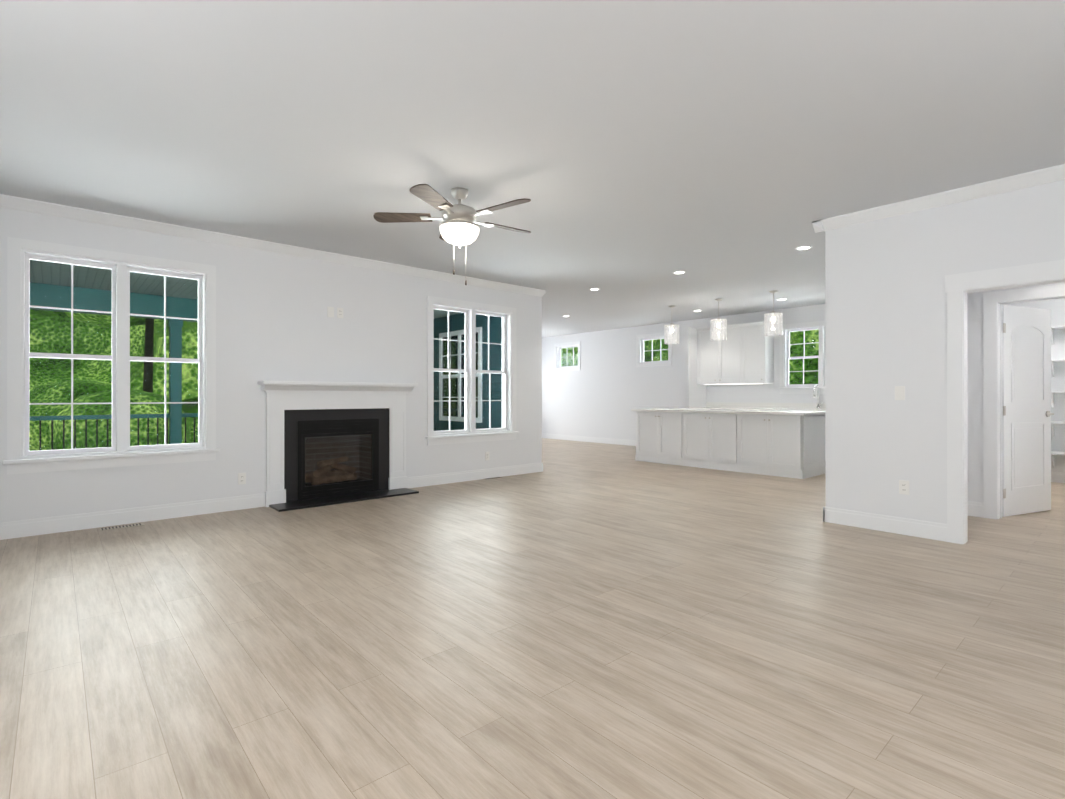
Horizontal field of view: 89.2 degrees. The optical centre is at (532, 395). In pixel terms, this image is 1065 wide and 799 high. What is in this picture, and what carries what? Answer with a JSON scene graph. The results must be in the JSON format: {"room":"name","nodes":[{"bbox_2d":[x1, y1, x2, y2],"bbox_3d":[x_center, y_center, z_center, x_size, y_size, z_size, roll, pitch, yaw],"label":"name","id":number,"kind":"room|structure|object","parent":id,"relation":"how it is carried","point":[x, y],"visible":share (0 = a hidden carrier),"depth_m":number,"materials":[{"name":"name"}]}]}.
{"room":"living room","nodes":[
{"label":"living room","id":0,"kind":"room"},
{"bbox_2d":[0,207,541,522],"bbox_3d":[-2.386,-0.215,6.096,6.570,2.740,0.200,0,0,-42],"label":"wall","id":1,"kind":"structure","parent":0,"point":[274,322],"depth_m":5.62,"materials":[{"name":"white paint"}]},
{"bbox_2d":[2,237,218,474],"bbox_3d":[-3.719,-0.317,4.880,1.520,1.908,0.255,0,0,-42],"label":"living room window","id":2,"kind":"structure","parent":1,"relation":"in","point":[21,457],"depth_m":4.82,"materials":[{"name":"white paint"}]},
{"bbox_2d":[0,493,264,539],"bbox_3d":[-3.688,1.086,4.797,2.440,0.135,0.016,0,0,-42],"label":"baseboard","id":3,"kind":"structure","parent":1,"relation":"attached to","point":[40,526],"depth_m":4.82,"materials":[{"name":"white paint"}]},
{"bbox_2d":[238,473,245,484],"bbox_3d":[-2.942,0.845,5.463,0.072,0.116,0.008,0,0,-42],"label":"outlet","id":4,"kind":"object","parent":1,"relation":"attached to","point":[241,478],"visible":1,"depth_m":5.46,"materials":[{"name":"white plastic"}]},
{"bbox_2d":[327,307,333,317],"bbox_3d":[-2.268,-0.935,6.062,0.072,0.116,0.008,0,0,-42],"label":"outlet","id":5,"kind":"object","parent":1,"relation":"attached to","point":[330,311],"visible":1,"depth_m":6.06,"materials":[{"name":"white plastic"}]},
{"bbox_2d":[337,308,342,317],"bbox_3d":[-2.185,-0.934,6.135,0.072,0.116,0.008,0,0,-42],"label":"outlet","id":6,"kind":"object","parent":1,"relation":"attached to","point":[339,312],"visible":1,"depth_m":6.13,"materials":[{"name":"white plastic"}]},
{"bbox_2d":[425,296,518,444],"bbox_3d":[-0.844,-0.314,7.425,1.520,1.908,0.255,0,0,-42],"label":"living room window","id":7,"kind":"structure","parent":1,"relation":"in","point":[470,433],"depth_m":7.39,"materials":[{"name":"white paint"}]},
{"bbox_2d":[407,463,542,487],"bbox_3d":[-0.710,1.090,7.434,2.316,0.135,0.016,0,0,-42],"label":"baseboard","id":8,"kind":"structure","parent":1,"relation":"attached to","point":[437,479],"depth_m":7.32,"materials":[{"name":"white paint"}]},
{"bbox_2d":[485,452,488,459],"bbox_3d":[-0.628,0.848,7.511,0.072,0.116,0.008,0,0,-42],"label":"outlet","id":9,"kind":"object","parent":1,"relation":"attached to","point":[486,455],"visible":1,"depth_m":7.50,"materials":[{"name":"white plastic"}]},
{"bbox_2d":[434,313,501,430],"bbox_3d":[-1.753,0.061,10.095,0.079,3.200,4.949,0,0,-42],"label":"wall","id":10,"kind":"structure","parent":0,"point":[495,333],"depth_m":8.94,"materials":[{"name":"teal paint"}]},
{"bbox_2d":[439,327,481,422],"bbox_3d":[-1.281,-0.340,9.479,0.030,1.600,1.300,0,0,-42],"label":"dining room window","id":11,"kind":"structure","parent":10,"relation":"in","point":[456,354],"depth_m":9.57,"materials":[{"name":"white paint"}]},
{"bbox_2d":[0,438,1064,798],"bbox_3d":[0.505,1.206,6.283,11.150,0.100,13.950,0,0,-42],"label":"floor","id":12,"kind":"structure","parent":0,"point":[582,620],"depth_m":2.44,"materials":[{"name":"brown wood"}]},
{"bbox_2d":[99,523,144,530],"bbox_3d":[-3.582,1.149,4.715,0.310,0.007,0.100,0,0,-42],"label":"floor vent","id":13,"kind":"object","parent":12,"relation":"in","point":[122,526],"visible":1,"depth_m":4.71,"materials":[{"name":"beige metal"}]},
{"bbox_2d":[258,381,418,511],"bbox_3d":[-2.224,0.506,6.192,1.750,1.300,0.910,0,0,-42],"label":"fireplace","id":14,"kind":"object","parent":12,"relation":"on","point":[330,443],"visible":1,"depth_m":6.09,"materials":[{"name":"white paint"}]},
{"bbox_2d":[485,477,503,479],"bbox_3d":[-0.538,1.153,7.500,0.300,0.007,0.095,0,0,-42],"label":"floor vent","id":15,"kind":"object","parent":12,"relation":"in","point":[493,478],"visible":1,"depth_m":7.46,"materials":[{"name":"beige metal"}]},
{"bbox_2d":[635,412,825,478],"bbox_3d":[3.104,0.719,8.805,0.944,0.880,2.880,0,0,-42],"label":"kitchen island","id":16,"kind":"object","parent":12,"relation":"on","point":[787,443],"depth_m":8.18,"materials":[{"name":"white paint"}]},
{"bbox_2d":[631,408,825,415],"bbox_3d":[3.118,0.260,8.817,1.020,0.040,2.980,0,0,-42],"label":"island countertop","id":17,"kind":"structure","parent":16,"relation":"on","point":[742,412],"depth_m":8.24,"materials":[{"name":"white stone"}]},
{"bbox_2d":[688,327,825,410],"bbox_3d":[4.583,-0.090,9.357,0.669,2.500,3.905,0,0,-42],"label":"base cabinet","id":18,"kind":"object","parent":12,"relation":"on","point":[697,396],"visible":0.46,"depth_m":10.61,"materials":[{"name":"white paint"}]},
{"bbox_2d":[0,0,1064,337],"bbox_3d":[0.505,-1.644,6.287,11.150,0.120,13.950,0,0,-42],"label":"ceiling","id":19,"kind":"structure","parent":0,"point":[640,152],"depth_m":3.17,"materials":[{"name":"white paint"}]},
{"bbox_2d":[373,184,530,284],"bbox_3d":[-0.525,-1.222,4.197,1.247,0.729,1.268,0,0,-42],"label":"ceiling fan","id":20,"kind":"object","parent":19,"relation":"hanging from","point":[459,227],"visible":1,"depth_m":4.09,"materials":[{"name":"silver metal"}]},
{"bbox_2d":[664,305,679,344],"bbox_3d":[2.468,-1.244,9.553,0.260,0.670,0.260,0,0,-42],"label":"pendant light","id":21,"kind":"object","parent":19,"relation":"hanging from","point":[672,326],"visible":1,"depth_m":9.56,"materials":[{"name":"white glass"}]},
{"bbox_2d":[673,271,685,273],"bbox_3d":[1.891,-1.579,6.946,0.164,0.008,0.164,0,0,-42],"label":"recessed light","id":22,"kind":"object","parent":19,"relation":"in","point":[678,272],"visible":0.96,"depth_m":6.95,"materials":[{"name":"white paint"}]},
{"bbox_2d":[710,299,726,340],"bbox_3d":[3.065,-1.245,8.879,0.260,0.670,0.260,0,0,-42],"label":"pendant light","id":23,"kind":"object","parent":19,"relation":"hanging from","point":[719,320],"visible":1,"depth_m":8.88,"materials":[{"name":"white glass"}]},
{"bbox_2d":[764,291,782,335],"bbox_3d":[3.661,-1.246,8.205,0.260,0.670,0.260,0,0,-42],"label":"pendant light","id":24,"kind":"object","parent":19,"relation":"hanging from","point":[773,320],"visible":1,"depth_m":8.20,"materials":[{"name":"white glass"}]},
{"bbox_2d":[795,246,811,249],"bbox_3d":[2.912,-1.580,5.793,0.164,0.008,0.164,0,0,-42],"label":"recessed light","id":25,"kind":"object","parent":19,"relation":"in","point":[802,247],"visible":1,"depth_m":5.78,"materials":[{"name":"white paint"}]},
{"bbox_2d":[542,298,1064,472],"bbox_3d":[4.624,-0.209,9.930,0.150,2.740,13.950,0,0,-42],"label":"wall","id":26,"kind":"structure","parent":0,"point":[606,388],"depth_m":12.42,"materials":[{"name":"white paint"}]},
{"bbox_2d":[554,341,579,370],"bbox_3d":[0.955,-1.003,14.063,0.168,0.730,0.930,0,0,-42],"label":"dining room window","id":27,"kind":"structure","parent":26,"relation":"in","point":[557,357],"depth_m":14.13,"materials":[{"name":"white paint"}]},
{"bbox_2d":[542,433,635,444],"bbox_3d":[1.785,1.098,13.011,0.016,0.135,5.270,0,0,-42],"label":"baseboard","id":28,"kind":"structure","parent":26,"relation":"attached to","point":[549,436],"depth_m":13.36,"materials":[{"name":"white paint"}]},
{"bbox_2d":[636,332,671,366],"bbox_3d":[2.745,-1.006,12.041,0.168,0.730,0.930,0,0,-42],"label":"dining room window","id":29,"kind":"structure","parent":26,"relation":"in","point":[640,340],"depth_m":12.10,"materials":[{"name":"white paint"}]},
{"bbox_2d":[696,325,735,384],"bbox_3d":[3.748,-0.780,10.536,0.359,1.125,0.980,0,0,-42],"label":"upper cabinet","id":30,"kind":"object","parent":26,"relation":"attached to","point":[716,360],"depth_m":10.47,"materials":[{"name":"white paint"}]},
{"bbox_2d":[736,321,773,383],"bbox_3d":[4.164,-0.781,10.065,0.359,1.125,0.520,0,0,-42],"label":"upper cabinet","id":31,"kind":"object","parent":26,"relation":"attached to","point":[743,353],"depth_m":9.94,"materials":[{"name":"white paint"}]},
{"bbox_2d":[777,321,824,393],"bbox_3d":[5.044,-0.658,9.415,0.205,1.263,1.450,0,0,-42],"label":"sink window","id":32,"kind":"structure","parent":26,"relation":"in","point":[786,387],"depth_m":9.67,"materials":[{"name":"white paint"}]},
{"bbox_2d":[1051,325,1064,467],"bbox_3d":[6.934,0.036,6.934,0.359,1.858,2.380,0,0,-42],"label":"pantry shelves","id":33,"kind":"object","parent":26,"relation":"attached to","point":[1058,329],"visible":0.23,"depth_m":7.11,"materials":[{"name":"white paint"}]},
{"bbox_2d":[1051,472,1064,482],"bbox_3d":[7.064,1.089,7.047,0.016,0.135,2.400,0,0,-42],"label":"baseboard","id":34,"kind":"structure","parent":26,"relation":"attached to","point":[1058,477],"depth_m":7.15,"materials":[{"name":"white paint"}]},
{"bbox_2d":[825,180,1064,523],"bbox_3d":[4.218,-0.219,3.275,0.120,2.740,4.520,0,0,-42],"label":"wall","id":35,"kind":"structure","parent":0,"point":[885,314],"depth_m":4.47,"materials":[{"name":"white paint"}]},
{"bbox_2d":[0,164,1064,296],"bbox_3d":[0.620,-1.547,2.917,6.455,0.085,8.750,0,0,-42],"label":"crown molding","id":36,"kind":"structure","parent":35,"relation":"attached to","point":[1019,181],"depth_m":4.75,"materials":[{"name":"white paint"}]},
{"bbox_2d":[823,506,946,541],"bbox_3d":[2.972,1.086,4.593,0.036,0.135,0.921,0,0,-42],"label":"baseboard","id":37,"kind":"structure","parent":35,"relation":"attached to","point":[871,521],"depth_m":4.55,"materials":[{"name":"white paint"}]},
{"bbox_2d":[895,386,904,399],"bbox_3d":[3.055,-0.017,4.488,0.012,0.116,0.072,0,0,-42],"label":"light switch","id":38,"kind":"object","parent":35,"relation":"attached to","point":[899,392],"visible":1,"depth_m":4.48,"materials":[{"name":"white plastic"}]},
{"bbox_2d":[899,480,908,494],"bbox_3d":[3.076,0.763,4.466,0.008,0.116,0.072,0,0,-42],"label":"outlet","id":39,"kind":"object","parent":35,"relation":"attached to","point":[903,486],"visible":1,"depth_m":4.46,"materials":[{"name":"white plastic"}]},
{"bbox_2d":[945,259,1064,543],"bbox_3d":[3.706,0.105,3.853,0.164,2.095,1.199,0,0,-42],"label":"trim","id":40,"kind":"structure","parent":35,"relation":"attached to","point":[959,287],"depth_m":4.19,"materials":[{"name":"white paint"}]},
{"bbox_2d":[967,282,1064,502],"bbox_3d":[5.231,-0.217,4.091,0.120,2.740,4.400,0,0,-42],"label":"wall","id":41,"kind":"structure","parent":0,"point":[975,391],"depth_m":5.14,"materials":[{"name":"white paint"}]},
{"bbox_2d":[968,501,983,517],"bbox_3d":[3.991,1.087,5.388,0.016,0.135,0.810,0,0,-42],"label":"baseboard","id":42,"kind":"structure","parent":41,"relation":"attached to","point":[975,509],"depth_m":5.13,"materials":[{"name":"white paint"}]},
{"bbox_2d":[983,284,1064,518],"bbox_3d":[4.638,0.096,4.761,0.156,2.115,1.000,0,0,-42],"label":"door frame","id":43,"kind":"structure","parent":41,"relation":"attached to","point":[993,302],"depth_m":5.04,"materials":[{"name":"white paint"}]},
{"bbox_2d":[1001,305,1053,516],"bbox_3d":[4.810,0.146,5.240,0.781,2.000,0.322,0,0,-42],"label":"pantry door","id":44,"kind":"structure","parent":41,"relation":"in","point":[1026,406],"depth_m":5.22,"materials":[{"name":"white paint"}]},
{"label":"outside","id":45,"kind":"structure","parent":0,"visible":0},
{"bbox_2d":[130,329,818,399],"bbox_3d":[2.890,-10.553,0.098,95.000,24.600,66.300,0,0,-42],"label":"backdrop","id":46,"kind":"structure","parent":45,"point":[191,385],"depth_m":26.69,"materials":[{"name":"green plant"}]},
{"bbox_3d":[-0.208,1.896,-0.192,160.000,0.300,160.000,0,0,-42],"label":"ground","id":47,"kind":"structure","parent":45,"visible":0},
{"bbox_2d":[30,309,61,316],"bbox_3d":[-13.850,-5.350,16.393,8.476,15.211,7.780,0,0,-42],"label":"tree","id":48,"kind":"object","parent":47,"relation":"on","point":[43,313],"depth_m":14.34,"materials":[{"name":"green plant"}]},
{"bbox_2d":[29,379,111,450],"bbox_3d":[-14.579,-3.611,16.046,5.704,11.778,5.366,0,0,-42],"label":"tree","id":49,"kind":"object","parent":47,"relation":"on","point":[65,393],"depth_m":14.56,"materials":[{"name":"green plant"}]},
{"bbox_2d":[29,312,189,389],"bbox_3d":[-14.589,-4.170,17.915,7.457,11.928,7.669,0,0,-42],"label":"tree","id":50,"kind":"object","parent":47,"relation":"on","point":[84,369],"depth_m":15.10,"materials":[{"name":"green plant"}]},
{"bbox_2d":[49,312,190,449],"bbox_3d":[-8.713,-4.724,12.403,6.615,13.274,6.570,0,0,-42],"label":"tree","id":51,"kind":"object","parent":47,"relation":"on","point":[135,396],"depth_m":11.27,"materials":[{"name":"green plant"}]},
{"bbox_2d":[182,397,197,442],"bbox_3d":[-10.318,-5.247,21.160,7.302,14.098,7.441,0,0,-42],"label":"tree","id":52,"kind":"object","parent":47,"relation":"on","point":[186,409],"depth_m":18.49,"materials":[{"name":"green plant"}]},
{"bbox_2d":[187,321,197,335],"bbox_3d":[-5.028,-4.376,15.506,9.284,13.122,8.546,0,0,-42],"label":"tree","id":53,"kind":"object","parent":47,"relation":"on","point":[192,328],"depth_m":13.43,"materials":[{"name":"green plant"}]},
{"bbox_2d":[644,339,663,361],"bbox_3d":[3.670,-3.644,18.263,4.283,10.956,4.582,0,0,-42],"label":"tree","id":54,"kind":"object","parent":47,"relation":"on","point":[648,354],"depth_m":17.02,"materials":[{"name":"green plant"}]},
{"bbox_2d":[650,342,667,360],"bbox_3d":[8.004,-4.058,30.438,6.724,11.823,5.804,0,0,-42],"label":"tree","id":55,"kind":"object","parent":47,"relation":"on","point":[663,354],"depth_m":27.57,"materials":[{"name":"green plant"}]},
{"bbox_2d":[790,331,799,346],"bbox_3d":[9.991,-3.946,26.977,6.283,12.276,5.460,0,0,-42],"label":"tree","id":56,"kind":"object","parent":47,"relation":"on","point":[794,336],"depth_m":25.92,"materials":[{"name":"green plant"}]},
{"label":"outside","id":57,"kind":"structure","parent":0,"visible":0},
{"bbox_3d":[-4.738,1.366,6.450,9.220,0.180,3.449,0,0,-42],"label":"floor","id":58,"kind":"structure","parent":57,"visible":0},
{"bbox_2d":[29,413,197,450],"bbox_3d":[-5.761,0.775,7.608,9.220,1.005,0.070,0,0,-42],"label":"porch railing","id":59,"kind":"object","parent":58,"relation":"on","point":[96,417],"depth_m":7.41,"materials":[{"name":"black metal"}]},
{"bbox_2d":[168,319,182,443],"bbox_3d":[-5.305,0.078,8.013,0.170,2.400,0.170,0,0,-42],"label":"porch column","id":60,"kind":"structure","parent":58,"relation":"on","point":[175,348],"depth_m":7.96,"materials":[{"name":"teal paint"}]},
{"bbox_2d":[30,282,197,321],"bbox_3d":[-5.761,-1.282,7.611,9.220,0.320,0.200,0,0,-42],"label":"beam","id":61,"kind":"structure","parent":60,"relation":"on","point":[79,300],"depth_m":7.38,"materials":[{"name":"teal paint"}]},
{"bbox_2d":[30,260,461,318],"bbox_3d":[-4.738,-1.484,6.455,9.220,0.080,3.449,0,0,-42],"label":"porch ceiling","id":62,"kind":"structure","parent":61,"relation":"on","point":[54,277],"depth_m":6.79,"materials":[{"name":"grey paint"}]}
]}

